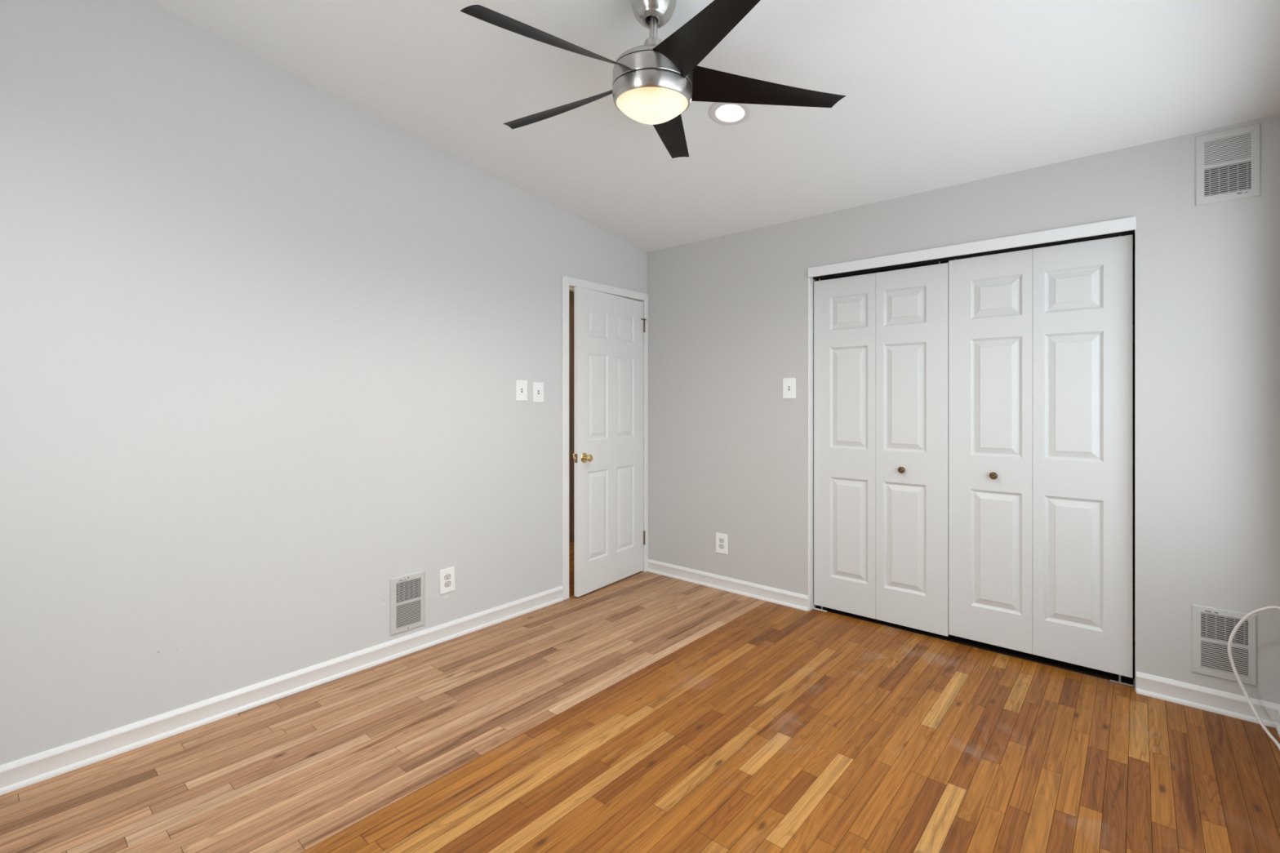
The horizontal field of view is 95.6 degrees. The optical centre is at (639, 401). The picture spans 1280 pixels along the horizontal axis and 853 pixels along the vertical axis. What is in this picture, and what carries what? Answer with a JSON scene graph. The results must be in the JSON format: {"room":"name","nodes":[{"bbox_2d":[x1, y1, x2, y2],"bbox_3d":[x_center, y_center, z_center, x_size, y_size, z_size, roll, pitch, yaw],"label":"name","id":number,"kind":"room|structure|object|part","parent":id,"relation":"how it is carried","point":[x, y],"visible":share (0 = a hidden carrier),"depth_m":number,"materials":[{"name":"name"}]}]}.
{"room":"empty bedroom","nodes":[
{"label":"empty bedroom","id":0,"kind":"room"},
{"bbox_2d":[0,0,647,765],"bbox_3d":[-1.343,-0.192,2.878,0.115,2.957,4.150,0,0,41],"label":"wall","id":1,"kind":"structure","parent":0,"point":[266,340],"depth_m":2.40,"materials":[{"name":"grey paint"}]},
{"bbox_2d":[0,586,563,795],"bbox_3d":[-1.573,1.241,2.509,0.017,0.091,3.290,0,0,41],"label":"baseboard","id":2,"kind":"structure","parent":1,"relation":"attached to","point":[35,768],"depth_m":2.40,"materials":[{"name":"white paint"}]},
{"bbox_2d":[390,570,424,635],"bbox_3d":[-1.183,1.028,2.964,0.015,0.284,0.183,0,0,41],"label":"air vent","id":3,"kind":"object","parent":1,"relation":"in","point":[406,591],"visible":1,"depth_m":2.96,"materials":[{"name":"white metal"}]},
{"bbox_2d":[439,566,455,594],"bbox_3d":[-1.040,0.968,3.136,0.008,0.130,0.089,0,2,41],"label":"wall outlet","id":4,"kind":"object","parent":1,"relation":"attached to","point":[446,575],"visible":1,"depth_m":3.13,"materials":[{"name":"white plastic"}]},
{"bbox_2d":[444,573,450,579],"bbox_3d":[-1.039,0.948,3.135,0.003,0.025,0.034,0,0,41],"label":"receptacle","id":5,"kind":"object","parent":4,"relation":"attached to","point":[447,576],"depth_m":3.13,"materials":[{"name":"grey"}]},
{"bbox_2d":[444,581,450,586],"bbox_3d":[-1.038,0.987,3.135,0.003,0.026,0.034,0,0,41],"label":"receptacle","id":6,"kind":"object","parent":4,"relation":"attached to","point":[447,584],"depth_m":3.13,"materials":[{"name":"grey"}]},
{"bbox_2d":[515,379,527,400],"bbox_3d":[-0.712,-0.066,3.510,0.018,0.125,0.085,0,0,41],"label":"light switch","id":7,"kind":"object","parent":1,"relation":"attached to","point":[521,385],"visible":1,"depth_m":3.51,"materials":[{"name":"white plastic"}]},
{"bbox_2d":[533,382,543,402],"bbox_3d":[-0.628,-0.056,3.608,0.018,0.125,0.085,0,0,41],"label":"light switch","id":8,"kind":"object","parent":1,"relation":"attached to","point":[538,387],"visible":1,"depth_m":3.61,"materials":[{"name":"white plastic"}]},
{"bbox_2d":[561,275,648,599],"bbox_3d":[-0.222,0.237,4.083,0.014,2.100,0.860,0,0,41],"label":"trim","id":9,"kind":"structure","parent":1,"relation":"attached to","point":[566,282],"depth_m":3.79,"materials":[{"name":"white paint"}]},
{"bbox_2d":[568,285,643,571],"bbox_3d":[-0.273,0.258,4.132,0.127,2.057,0.789,0,0,41],"label":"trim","id":10,"kind":"structure","parent":1,"relation":"attached to","point":[571,288],"depth_m":4.16,"materials":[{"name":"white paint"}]},
{"bbox_2d":[571,286,646,596],"bbox_3d":[-0.196,0.263,4.093,0.161,2.021,0.774,0,0,36],"label":"door","id":11,"kind":"structure","parent":1,"relation":"in","point":[609,536],"depth_m":4.02,"materials":[{"name":"white paint"}]},
{"bbox_3d":[-0.340,0.372,3.803,0.055,0.049,0.049,0,0,36],"label":"knob","id":12,"kind":"part","parent":11,"relation":"part of","materials":[{"name":"gold metal"}]},
{"bbox_2d":[568,290,573,542],"bbox_3d":[-1.276,0.037,4.601,0.080,2.500,2.950,0,0,41],"label":"wall","id":13,"kind":"structure","parent":0,"point":[571,293],"depth_m":5.29,"materials":[{"name":"brown wood"}]},
{"bbox_2d":[0,542,1279,852],"bbox_3d":[-0.286,1.325,2.399,4.612,0.084,5.000,0,0,41],"label":"floor","id":14,"kind":"structure","parent":0,"point":[641,712],"depth_m":2.10,"materials":[{"name":"brown wood"}]},
{"bbox_2d":[813,604,826,612],"bbox_3d":[1.115,1.272,3.583,0.085,0.030,0.030,0,0,41],"label":"pivot bracket","id":15,"kind":"object","parent":14,"relation":"on","point":[814,606],"visible":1,"depth_m":3.58,"materials":[{"name":"silver metal"}]},
{"bbox_2d":[1110,680,1133,687],"bbox_3d":[2.200,1.272,2.651,0.085,0.030,0.030,0,0,41],"label":"pivot bracket","id":16,"kind":"object","parent":14,"relation":"on","point":[1113,681],"visible":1,"depth_m":2.64,"materials":[{"name":"silver metal"}]},
{"bbox_2d":[1227,605,1279,750],"bbox_3d":[1.922,1.026,1.708,0.148,0.520,1.531,0,0,41],"label":"cable","id":17,"kind":"object","parent":14,"relation":"on","point":[1240,623],"visible":1,"depth_m":2.28,"materials":[{"name":"white plastic"}]},
{"bbox_2d":[147,0,1279,252],"bbox_3d":[-0.062,-1.502,1.778,3.492,0.767,4.380,0,0,41],"label":"ceiling","id":18,"kind":"structure","parent":0,"point":[940,94],"depth_m":2.36,"materials":[{"name":"white paint"}]},
{"bbox_2d":[460,0,846,158],"bbox_3d":[-0.004,-1.170,2.013,1.225,0.429,1.276,0,0,32],"label":"ceiling fan","id":19,"kind":"object","parent":18,"relation":"hanging from","point":[655,82],"visible":1,"depth_m":1.90,"materials":[{"name":"silver metal"}]},
{"bbox_3d":[-0.252,-1.081,1.716,0.552,0.070,0.114,-2,5,-42],"label":"fan blade","id":20,"kind":"part","parent":19,"relation":"part of","materials":[{"name":"black wood"}]},
{"bbox_3d":[-0.297,-1.111,2.175,0.552,0.070,0.114,3,4,30],"label":"fan blade","id":21,"kind":"part","parent":19,"relation":"part of","materials":[{"name":"black wood"}]},
{"bbox_3d":[0.041,-0.985,1.984,0.245,0.060,0.245,4,5,41],"label":"lamp shade","id":22,"kind":"part","parent":19,"relation":"part of","materials":[{"name":"beige glass"}]},
{"bbox_3d":[0.128,-1.115,2.361,0.114,0.070,0.552,2,4,12],"label":"fan blade","id":23,"kind":"part","parent":19,"relation":"part of","materials":[{"name":"black wood"}]},
{"bbox_3d":[0.200,-1.066,1.616,0.114,0.070,0.552,-1,4,-24],"label":"fan blade","id":24,"kind":"part","parent":19,"relation":"part of","materials":[{"name":"black wood"}]},
{"bbox_3d":[0.435,-1.087,2.015,0.552,0.070,0.114,1,4,-6],"label":"fan blade","id":25,"kind":"part","parent":19,"relation":"part of","materials":[{"name":"black wood"}]},
{"bbox_2d":[708,102,751,124],"bbox_3d":[0.401,-1.329,2.580,0.188,0.122,0.189,0,0,-38],"label":"recessed light","id":26,"kind":"object","parent":18,"relation":"in","point":[724,113],"visible":0.75,"depth_m":2.61,"materials":[{"name":"white plastic"}]},
{"bbox_3d":[0.405,-1.335,2.585,0.086,0.067,0.086,0,-7,41],"label":"bulb","id":27,"kind":"part","parent":26,"relation":"part of","materials":[{"name":"white glass"}]},
{"bbox_2d":[647,114,1279,704],"bbox_3d":[1.328,0.077,3.395,3.492,2.420,0.115,0,0,41],"label":"wall","id":28,"kind":"structure","parent":0,"point":[728,314],"depth_m":2.62,"materials":[{"name":"grey paint"}]},
{"bbox_2d":[715,532,727,554],"bbox_3d":[0.559,0.973,3.975,0.095,0.137,0.008,0,0,41],"label":"wall outlet","id":29,"kind":"object","parent":28,"relation":"attached to","point":[721,539],"visible":1,"depth_m":3.97,"materials":[{"name":"white plastic"}]},
{"bbox_2d":[647,559,808,611],"bbox_3d":[0.544,1.241,3.981,1.284,0.091,0.017,0,0,41],"label":"baseboard","id":30,"kind":"structure","parent":28,"relation":"attached to","point":[794,600],"depth_m":3.91,"materials":[{"name":"white paint"}]},
{"bbox_2d":[782,377,795,399],"bbox_3d":[0.934,-0.081,3.646,0.088,0.130,0.018,0,0,41],"label":"light switch","id":31,"kind":"object","parent":28,"relation":"attached to","point":[788,384],"visible":1,"depth_m":3.64,"materials":[{"name":"white plastic"}]},
{"bbox_2d":[808,276,817,610],"bbox_3d":[1.075,0.257,3.611,0.010,2.060,0.118,0,0,41],"label":"trim","id":32,"kind":"structure","parent":28,"relation":"attached to","point":[811,282],"depth_m":3.58,"materials":[{"name":"white paint"}]},
{"bbox_2d":[808,216,1136,277],"bbox_3d":[1.612,-0.788,3.064,1.530,0.058,0.017,0,0,41],"label":"trim","id":33,"kind":"structure","parent":28,"relation":"attached to","point":[1128,224],"depth_m":2.94,"materials":[{"name":"white paint"}]},
{"bbox_2d":[813,230,1134,279],"bbox_3d":[1.660,-0.768,3.118,1.516,0.026,0.034,0,0,41],"label":"closet track","id":34,"kind":"object","parent":28,"relation":"attached to","point":[1131,232],"visible":0.71,"depth_m":3.03,"materials":[{"name":"black metal"}]},
{"bbox_2d":[813,261,949,636],"bbox_3d":[1.361,0.262,3.349,0.752,2.069,0.067,0,0,41],"label":"door","id":35,"kind":"structure","parent":34,"relation":"hanging from","point":[881,340],"depth_m":3.32,"materials":[{"name":"white paint"}]},
{"bbox_3d":[1.461,0.383,3.242,0.037,0.037,0.034,0,0,41],"label":"knob","id":36,"kind":"part","parent":35,"relation":"part of","materials":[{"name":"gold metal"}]},
{"bbox_2d":[948,234,1133,682],"bbox_3d":[1.933,0.258,2.858,0.751,2.078,0.067,0,0,41],"label":"door","id":37,"kind":"structure","parent":34,"relation":"hanging from","point":[1041,340],"depth_m":2.83,"materials":[{"name":"white paint"}]},
{"bbox_3d":[1.798,0.378,2.952,0.037,0.037,0.034,0,0,41],"label":"knob","id":38,"kind":"part","parent":37,"relation":"part of","materials":[{"name":"gold metal"}]},
{"bbox_2d":[1136,671,1279,728],"bbox_3d":[2.357,1.241,2.424,0.434,0.091,0.017,0,0,41],"label":"baseboard","id":39,"kind":"structure","parent":28,"relation":"attached to","point":[1230,704],"depth_m":2.42,"materials":[{"name":"white paint"}]},
{"bbox_2d":[1191,604,1256,686],"bbox_3d":[2.400,1.000,2.388,0.188,0.287,0.015,0,0,41],"label":"air vent","id":40,"kind":"object","parent":28,"relation":"in","point":[1212,628],"visible":0.99,"depth_m":2.39,"materials":[{"name":"white metal"}]},
{"bbox_2d":[1195,123,1260,205],"bbox_3d":[2.409,-0.969,2.381,0.189,0.291,0.015,0,0,41],"label":"air vent","id":41,"kind":"object","parent":28,"relation":"in","point":[1228,162],"visible":1,"depth_m":2.38,"materials":[{"name":"white metal"}]},
{"bbox_2d":[817,235,1134,640],"bbox_3d":[1.899,0.052,3.399,2.122,2.470,0.635,0,0,41],"label":"wall","id":42,"kind":"structure","parent":0,"point":[1133,235],"depth_m":3.11,"materials":[{"name":"grey paint"}]},
{"bbox_3d":[1.219,-0.192,0.677,0.115,2.957,4.150,0,0,41],"label":"wall","id":43,"kind":"structure","parent":0,"visible":0},
{"bbox_2d":[1275,706,1279,737],"bbox_3d":[1.163,1.241,0.714,0.017,0.091,4.132,0,0,41],"label":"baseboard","id":44,"kind":"structure","parent":43,"relation":"attached to","point":[1277,726],"depth_m":2.26,"materials":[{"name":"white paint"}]}
]}

